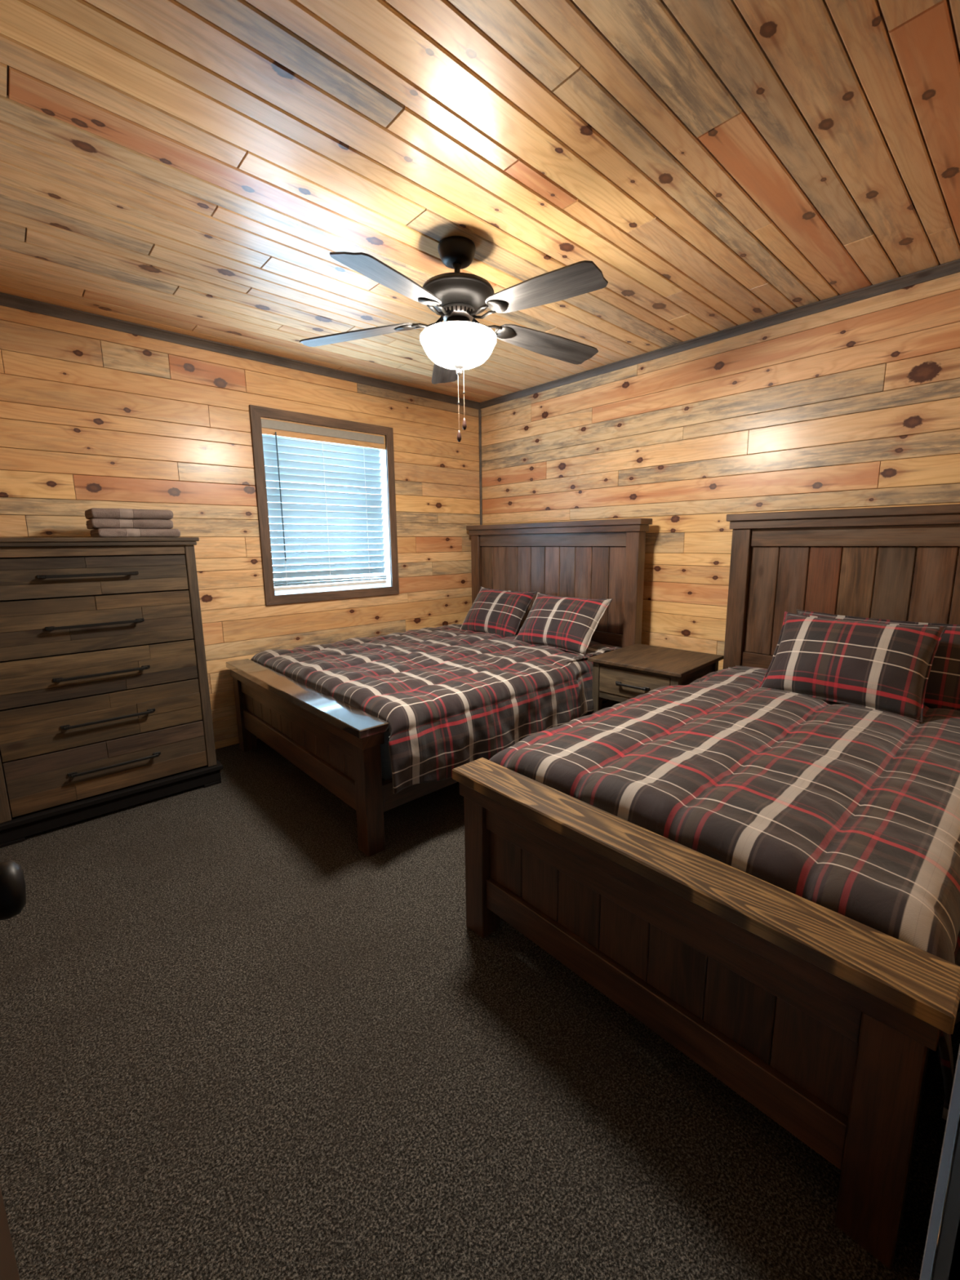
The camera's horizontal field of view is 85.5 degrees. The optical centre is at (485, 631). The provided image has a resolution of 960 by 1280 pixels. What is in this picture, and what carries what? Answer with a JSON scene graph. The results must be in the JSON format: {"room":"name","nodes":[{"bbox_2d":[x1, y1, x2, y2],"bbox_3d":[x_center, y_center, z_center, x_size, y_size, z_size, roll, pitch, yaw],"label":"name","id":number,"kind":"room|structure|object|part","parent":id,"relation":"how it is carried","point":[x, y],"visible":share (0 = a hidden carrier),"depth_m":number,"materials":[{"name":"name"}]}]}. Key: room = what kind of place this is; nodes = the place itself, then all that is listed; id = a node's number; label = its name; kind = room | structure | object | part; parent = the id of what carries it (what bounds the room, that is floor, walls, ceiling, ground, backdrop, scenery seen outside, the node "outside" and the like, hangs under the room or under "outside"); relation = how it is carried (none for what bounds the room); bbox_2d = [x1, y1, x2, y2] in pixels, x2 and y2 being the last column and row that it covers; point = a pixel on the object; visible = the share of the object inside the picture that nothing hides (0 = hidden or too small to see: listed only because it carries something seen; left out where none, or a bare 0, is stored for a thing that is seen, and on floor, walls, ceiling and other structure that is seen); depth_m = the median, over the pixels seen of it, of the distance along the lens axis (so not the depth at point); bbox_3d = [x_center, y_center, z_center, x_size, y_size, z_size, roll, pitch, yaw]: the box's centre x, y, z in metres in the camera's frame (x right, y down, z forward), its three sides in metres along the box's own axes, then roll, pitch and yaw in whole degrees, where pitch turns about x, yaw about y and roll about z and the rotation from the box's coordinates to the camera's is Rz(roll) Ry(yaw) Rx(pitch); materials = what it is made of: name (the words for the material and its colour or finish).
{"room":"cabin bedroom","nodes":[
{"label":"cabin bedroom","id":0,"kind":"room"},
{"bbox_2d":[0,305,479,749],"bbox_3d":[-1.569,-0.536,3.545,4.250,2.574,0.131,-9,13,-42],"label":"wall","id":1,"kind":"structure","parent":0,"point":[91,416],"depth_m":3.28,"materials":[{"name":"brown wood"}]},
{"bbox_2d":[0,292,480,409],"bbox_3d":[-1.521,-1.751,3.269,4.050,0.045,0.045,-9,13,-42],"label":"trim","id":2,"kind":"structure","parent":1,"relation":"attached to","point":[6,300],"depth_m":3.12,"materials":[{"name":"brown wood"}]},
{"bbox_2d":[248,404,399,605],"bbox_3d":[-1.159,-0.893,3.856,1.074,1.296,0.150,-9,13,-42],"label":"window","id":3,"kind":"structure","parent":1,"relation":"in","point":[272,597],"depth_m":3.80,"materials":[{"name":"brown wood"}]},
{"bbox_2d":[261,418,386,591],"bbox_3d":[-1.136,-0.901,3.825,0.938,1.138,0.081,-9,13,-42],"label":"window blind","id":4,"kind":"object","parent":3,"relation":"attached to","point":[295,460],"visible":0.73,"depth_m":3.79,"materials":[{"name":"white plastic"}]},
{"bbox_3d":[-1.158,-0.871,3.791,0.003,1.052,0.003,-9,13,-42],"label":"ladder cord","id":5,"kind":"part","parent":4,"relation":"part of","materials":[{"name":"white fabric"}]},
{"bbox_3d":[-1.148,-0.351,3.923,0.903,0.022,0.047,-9,13,-42],"label":"rail","id":6,"kind":"part","parent":4,"relation":"part of","materials":[{"name":"white plastic"}]},
{"bbox_3d":[-0.915,-0.912,4.011,0.003,1.052,0.003,-9,13,-42],"label":"ladder cord","id":7,"kind":"part","parent":4,"relation":"part of","materials":[{"name":"white fabric"}]},
{"bbox_3d":[-1.187,-0.898,3.885,0.950,1.172,0.040,-9,13,-42],"label":"sash frame","id":8,"kind":"part","parent":3,"relation":"part of","materials":[{"name":"white plastic"}]},
{"bbox_2d":[478,409,482,524],"bbox_3d":[-0.036,-0.742,4.841,0.016,2.502,0.016,-9,13,-42],"label":"trim","id":9,"kind":"structure","parent":1,"relation":"attached to","point":[479,411],"depth_m":4.71,"materials":[{"name":"brown wood"}]},
{"bbox_2d":[0,738,959,1279],"bbox_3d":[0.126,1.052,1.968,4.250,0.050,5.035,-9,13,-42],"label":"floor","id":10,"kind":"structure","parent":0,"point":[239,1040],"depth_m":1.30,"materials":[{"name":"carpet"}]},
{"bbox_2d":[0,537,223,848],"bbox_3d":[-2.000,0.219,2.693,0.967,1.386,0.454,-9,13,-42],"label":"dresser","id":11,"kind":"object","parent":10,"relation":"on","point":[105,708],"visible":1,"depth_m":2.54,"materials":[{"name":"brown wood"}]},
{"bbox_3d":[-2.204,0.257,2.273,0.045,1.234,0.045,-9,13,-42],"label":"post","id":12,"kind":"part","parent":11,"relation":"part of","materials":[{"name":"brown wood"}]},
{"bbox_3d":[-1.863,-0.268,2.453,0.387,0.016,0.038,-9,13,-42],"label":"handle","id":13,"kind":"part","parent":11,"relation":"part of","materials":[{"name":"black metal"}]},
{"bbox_3d":[-1.887,-0.381,2.457,0.824,0.046,0.026,-9,13,-42],"label":"rail","id":14,"kind":"part","parent":11,"relation":"part of","materials":[{"name":"brown wood"}]},
{"bbox_3d":[-2.150,0.157,2.847,0.873,1.234,0.012,-9,13,-42],"label":"panel","id":15,"kind":"part","parent":11,"relation":"part of","materials":[{"name":"brown wood"}]},
{"bbox_3d":[-1.861,-0.035,2.493,0.387,0.016,0.038,-9,13,-42],"label":"handle","id":16,"kind":"part","parent":11,"relation":"part of","materials":[{"name":"black metal"}]},
{"bbox_3d":[-1.877,-0.412,2.442,0.935,0.020,0.034,-9,13,-42],"label":"moulding","id":17,"kind":"part","parent":11,"relation":"part of","materials":[{"name":"brown wood"}]},
{"bbox_3d":[-1.859,0.204,2.535,0.387,0.016,0.038,-9,13,-42],"label":"handle","id":18,"kind":"part","parent":11,"relation":"part of","materials":[{"name":"black metal"}]},
{"bbox_3d":[-1.857,0.433,2.575,0.387,0.016,0.038,-9,13,-42],"label":"handle","id":19,"kind":"part","parent":11,"relation":"part of","materials":[{"name":"black metal"}]},
{"bbox_3d":[-1.997,0.804,2.798,0.967,0.026,0.440,-9,13,-42],"label":"moulding","id":20,"kind":"part","parent":11,"relation":"part of","materials":[{"name":"brown wood"}]},
{"bbox_3d":[-1.854,0.668,2.615,0.387,0.016,0.038,-9,13,-42],"label":"handle","id":21,"kind":"part","parent":11,"relation":"part of","materials":[{"name":"black metal"}]},
{"bbox_2d":[89,528,180,537],"bbox_3d":[-1.845,-0.519,2.742,0.361,0.045,0.277,-10,13,-43],"label":"folded towel","id":22,"kind":"object","parent":11,"relation":"on","point":[100,532],"visible":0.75,"depth_m":2.64,"materials":[{"name":"fabric"}]},
{"bbox_2d":[85,518,173,528],"bbox_3d":[-1.865,-0.563,2.726,0.351,0.048,0.264,-9,13,-41],"label":"folded towel","id":23,"kind":"object","parent":22,"relation":"on","point":[94,523],"visible":0.79,"depth_m":2.63,"materials":[{"name":"fabric"}]},
{"bbox_2d":[84,507,173,519],"bbox_3d":[-1.858,-0.611,2.713,0.351,0.051,0.269,-10,13,-42],"label":"folded towel","id":24,"kind":"object","parent":23,"relation":"on","point":[94,513],"visible":0.8,"depth_m":2.62,"materials":[{"name":"fabric"}]},
{"bbox_3d":[-1.700,0.124,3.013,0.016,1.234,0.374,-9,13,-42],"label":"panel","id":25,"kind":"part","parent":11,"relation":"part of","materials":[{"name":"brown wood"}]},
{"bbox_3d":[-1.565,0.150,2.853,0.045,1.234,0.045,-9,13,-42],"label":"post","id":26,"kind":"part","parent":11,"relation":"part of","materials":[{"name":"brown wood"}]},
{"bbox_2d":[226,518,652,857],"bbox_3d":[-0.286,0.016,3.460,2.220,1.488,1.734,-9,13,-42],"label":"bed","id":27,"kind":"object","parent":10,"relation":"on","point":[335,743],"visible":0.71,"depth_m":3.39,"materials":[{"name":"brown wood"}]},
{"bbox_3d":[-1.584,0.537,3.427,0.085,0.500,0.092,-9,13,-42],"label":"post","id":28,"kind":"part","parent":27,"relation":"part of","materials":[{"name":"brown wood"}]},
{"bbox_3d":[-1.056,0.431,2.809,0.032,0.090,1.492,-9,13,-42],"label":"rail","id":29,"kind":"part","parent":27,"relation":"part of","materials":[{"name":"brown wood"}]},
{"bbox_3d":[-1.053,0.654,2.849,0.035,0.125,1.492,-9,13,-42],"label":"rail","id":30,"kind":"part","parent":27,"relation":"part of","materials":[{"name":"brown wood"}]},
{"bbox_3d":[-0.509,0.726,2.276,0.085,0.500,0.092,-9,13,-42],"label":"post","id":31,"kind":"part","parent":27,"relation":"part of","materials":[{"name":"brown wood"}]},
{"bbox_2d":[342,698,607,780],"bbox_3d":[-0.280,0.341,3.530,1.870,0.324,1.560,-9,13,-42],"label":"mattress","id":32,"kind":"object","parent":27,"relation":"on","point":[386,769],"visible":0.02,"depth_m":2.37,"materials":[{"name":"fabric"}]},
{"bbox_2d":[250,623,622,794],"bbox_3d":[-0.294,0.296,3.478,1.945,0.412,1.864,-9,13,-42],"label":"comforter","id":33,"kind":"object","parent":32,"relation":"on","point":[450,697],"visible":0.8,"depth_m":2.77,"materials":[{"name":"fabric"}]},
{"bbox_2d":[458,586,537,637],"bbox_3d":[0.082,-0.151,4.083,0.284,0.356,0.615,-10,14,-44],"label":"pillow","id":34,"kind":"object","parent":33,"relation":"on","point":[497,611],"visible":0.89,"depth_m":3.97,"materials":[{"name":"fabric"}]},
{"bbox_2d":[515,592,613,656],"bbox_3d":[0.509,-0.065,3.572,0.299,0.350,0.654,-9,13,-42],"label":"pillow","id":35,"kind":"object","parent":33,"relation":"on","point":[566,624],"visible":0.94,"depth_m":3.45,"materials":[{"name":"multicoloured fabric"}]},
{"bbox_3d":[-0.058,-0.164,4.732,0.085,1.404,0.098,-9,13,-42],"label":"post","id":36,"kind":"part","parent":27,"relation":"part of","materials":[{"name":"brown wood"}]},
{"bbox_3d":[0.263,0.614,2.963,1.991,0.130,0.035,-9,13,-42],"label":"rail","id":37,"kind":"part","parent":27,"relation":"part of","materials":[{"name":"brown wood"}]},
{"bbox_3d":[0.464,-0.713,4.041,0.034,0.096,1.480,-9,13,-42],"label":"rail","id":38,"kind":"part","parent":27,"relation":"part of","materials":[{"name":"brown wood"}]},
{"bbox_3d":[0.470,-0.022,4.161,0.034,0.090,1.480,-9,13,-42],"label":"rail","id":39,"kind":"part","parent":27,"relation":"part of","materials":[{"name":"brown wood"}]},
{"bbox_3d":[1.012,0.024,3.586,0.085,1.404,0.098,-9,13,-42],"label":"post","id":40,"kind":"part","parent":27,"relation":"part of","materials":[{"name":"brown wood"}]},
{"bbox_2d":[587,643,724,713],"bbox_3d":[1.031,0.474,3.188,0.578,0.655,0.608,9,14,44],"label":"nightstand","id":41,"kind":"object","parent":10,"relation":"on","point":[622,674],"visible":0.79,"depth_m":3.04,"materials":[{"name":"brown wood"}]},
{"bbox_3d":[0.681,0.489,3.183,0.045,0.632,0.045,9,14,44],"label":"leg","id":42,"kind":"part","parent":41,"relation":"part of","materials":[{"name":"brown wood"}]},
{"bbox_3d":[0.827,0.309,2.951,0.212,0.016,0.032,9,14,44],"label":"handle","id":43,"kind":"part","parent":41,"relation":"part of","materials":[{"name":"black metal"}]},
{"bbox_3d":[0.845,0.306,2.969,0.438,0.154,0.018,9,14,44],"label":"drawer","id":44,"kind":"part","parent":41,"relation":"part of","materials":[{"name":"brown wood"}]},
{"bbox_3d":[1.030,0.545,2.845,0.045,0.632,0.045,9,14,44],"label":"leg","id":45,"kind":"part","parent":41,"relation":"part of","materials":[{"name":"brown wood"}]},
{"bbox_3d":[1.210,0.305,2.985,0.012,0.212,0.464,9,14,44],"label":"panel","id":46,"kind":"part","parent":41,"relation":"part of","materials":[{"name":"brown wood"}]},
{"bbox_3d":[1.388,0.479,3.204,0.045,0.632,0.045,9,14,44],"label":"leg","id":47,"kind":"part","parent":41,"relation":"part of","materials":[{"name":"brown wood"}]},
{"bbox_2d":[452,503,959,1269],"bbox_3d":[1.116,0.258,1.991,2.176,1.488,1.276,-9,13,-42],"label":"bed","id":48,"kind":"object","parent":10,"relation":"on","point":[827,1022],"visible":0.66,"depth_m":1.25,"materials":[{"name":"brown wood"}]},
{"bbox_3d":[-0.010,0.803,1.806,0.085,0.500,0.092,-9,13,-42],"label":"post","id":49,"kind":"part","parent":48,"relation":"part of","materials":[{"name":"brown wood"}]},
{"bbox_3d":[0.366,0.951,1.405,0.035,0.107,1.034,-9,13,-42],"label":"rail","id":50,"kind":"part","parent":48,"relation":"part of","materials":[{"name":"brown wood"}]},
{"bbox_3d":[0.362,0.669,1.355,0.032,0.090,1.034,-9,13,-42],"label":"rail","id":51,"kind":"part","parent":48,"relation":"part of","materials":[{"name":"brown wood"}]},
{"bbox_3d":[1.483,0.107,3.082,0.085,1.404,0.098,-9,13,-42],"label":"post","id":52,"kind":"part","parent":48,"relation":"part of","materials":[{"name":"brown wood"}]},
{"bbox_3d":[1.857,0.222,2.676,0.034,0.090,1.022,-9,13,-42],"label":"rail","id":53,"kind":"part","parent":48,"relation":"part of","materials":[{"name":"brown wood"}]},
{"bbox_3d":[1.850,-0.469,2.557,0.034,0.096,1.022,-9,13,-42],"label":"rail","id":54,"kind":"part","parent":48,"relation":"part of","materials":[{"name":"brown wood"}]},
{"bbox_3d":[0.754,0.937,0.988,0.085,0.500,0.092,-9,13,-42],"label":"post","id":55,"kind":"part","parent":48,"relation":"part of","materials":[{"name":"brown wood"}]},
{"bbox_3d":[1.126,0.583,2.053,1.830,0.324,1.115,-9,13,-42],"label":"mattress","id":56,"kind":"object","parent":48,"relation":"on","visible":0},
{"bbox_2d":[488,665,959,1120],"bbox_3d":[1.090,0.514,2.027,1.900,0.374,1.345,-9,13,-42],"label":"comforter","id":57,"kind":"object","parent":56,"relation":"on","point":[851,811],"visible":0.88,"depth_m":1.49,"materials":[{"name":"fabric"}]},
{"bbox_2d":[758,611,947,723],"bbox_3d":[1.593,0.129,2.301,0.292,0.355,0.614,-9,13,-41],"label":"pillow","id":58,"kind":"object","parent":57,"relation":"on","point":[886,668],"visible":0.98,"depth_m":2.20,"materials":[{"name":"fabric"}]},
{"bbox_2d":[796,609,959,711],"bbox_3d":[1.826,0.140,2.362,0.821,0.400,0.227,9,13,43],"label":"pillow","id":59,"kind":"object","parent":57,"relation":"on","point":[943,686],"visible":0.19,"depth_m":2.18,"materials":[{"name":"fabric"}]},
{"bbox_2d":[0,0,959,402],"bbox_3d":[-0.317,-1.611,1.965,4.250,0.101,3.905,-9,13,-42],"label":"ceiling","id":60,"kind":"structure","parent":0,"point":[195,168],"depth_m":1.66,"materials":[{"name":"brown wood"}]},
{"bbox_2d":[299,235,608,442],"bbox_3d":[-0.080,-1.207,2.181,1.361,0.772,1.315,-9,13,-42],"label":"ceiling fan","id":61,"kind":"object","parent":60,"relation":"hanging from","point":[458,343],"visible":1,"depth_m":2.09,"materials":[{"name":"brown metal"}]},
{"bbox_3d":[-0.553,-1.297,2.268,0.520,0.006,0.150,-4,20,10],"label":"blade","id":62,"kind":"part","parent":61,"relation":"part of","materials":[{"name":"grey wood"}]},
{"bbox_3d":[-0.314,-1.220,1.811,0.150,0.006,0.520,16,21,23],"label":"blade","id":63,"kind":"part","parent":61,"relation":"part of","materials":[{"name":"grey wood"}]},
{"bbox_3d":[-0.186,-1.364,2.632,0.150,0.006,0.520,-13,7,-8],"label":"blade","id":64,"kind":"part","parent":61,"relation":"part of","materials":[{"name":"brown wood"}]},
{"bbox_2d":[440,302,475,321],"bbox_3d":[-0.116,-1.335,2.193,0.145,0.039,0.145,-9,13,-42],"label":"vent","id":65,"kind":"object","parent":61,"relation":"attached to","point":[457,311],"depth_m":2.14,"materials":[{"name":"black metal"}]},
{"bbox_3d":[-0.114,-1.198,2.217,0.325,0.118,0.325,-9,13,-42],"label":"lamp shade","id":66,"kind":"part","parent":61,"relation":"part of","materials":[{"name":"white glass"}]},
{"bbox_3d":[-0.116,-0.992,2.253,0.004,0.229,0.003,-9,13,-42],"label":"bead chain","id":67,"kind":"part","parent":61,"relation":"part of","materials":[{"name":"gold metal"}]},
{"bbox_3d":[-0.092,-1.033,2.246,0.004,0.212,0.003,-9,13,-42],"label":"bead chain","id":68,"kind":"part","parent":61,"relation":"part of","materials":[{"name":"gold metal"}]},
{"bbox_3d":[0.279,-1.328,2.401,0.520,0.006,0.150,0,-2,-28],"label":"blade","id":69,"kind":"part","parent":61,"relation":"part of","materials":[{"name":"grey wood"}]},
{"bbox_3d":[0.200,-1.239,1.893,0.520,0.006,0.150,16,7,43],"label":"blade","id":70,"kind":"part","parent":61,"relation":"part of","materials":[{"name":"grey wood"}]},
{"bbox_2d":[480,271,959,670],"bbox_3d":[1.239,-0.566,3.555,0.101,2.574,3.855,-9,13,-42],"label":"wall","id":71,"kind":"structure","parent":0,"point":[855,405],"depth_m":3.12,"materials":[{"name":"brown wood"}]},
{"bbox_2d":[0,860,26,1279],"bbox_3d":[-0.336,0.291,0.259,0.173,2.018,0.758,-9,13,-42],"label":"door","id":72,"kind":"structure","parent":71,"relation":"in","point":[12,882],"depth_m":0.54,"materials":[{"name":"brown wood"}]},
{"bbox_3d":[-0.514,0.272,0.529,0.069,0.068,0.068,-9,13,-42],"label":"knob","id":73,"kind":"part","parent":72,"relation":"part of","materials":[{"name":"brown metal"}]},
{"bbox_2d":[480,258,959,408],"bbox_3d":[1.169,-1.786,3.301,0.040,0.040,3.637,-9,13,-42],"label":"trim","id":74,"kind":"structure","parent":71,"relation":"attached to","point":[953,267],"depth_m":2.91,"materials":[{"name":"brown wood"}]},
{"bbox_2d":[919,1045,959,1279],"bbox_3d":[0.235,0.235,0.178,0.919,2.170,0.128,-9,13,-42],"label":"door frame","id":75,"kind":"structure","parent":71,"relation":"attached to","point":[944,1264],"depth_m":0.56,"materials":[{"name":"grey paint"}]},
{"bbox_2d":[930,1115,959,1279],"bbox_3d":[0.979,-0.088,0.816,4.250,2.574,0.119,-9,13,-42],"label":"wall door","id":76,"kind":"structure","parent":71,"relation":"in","point":[959,1115],"depth_m":0.56,"materials":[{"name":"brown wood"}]}
]}

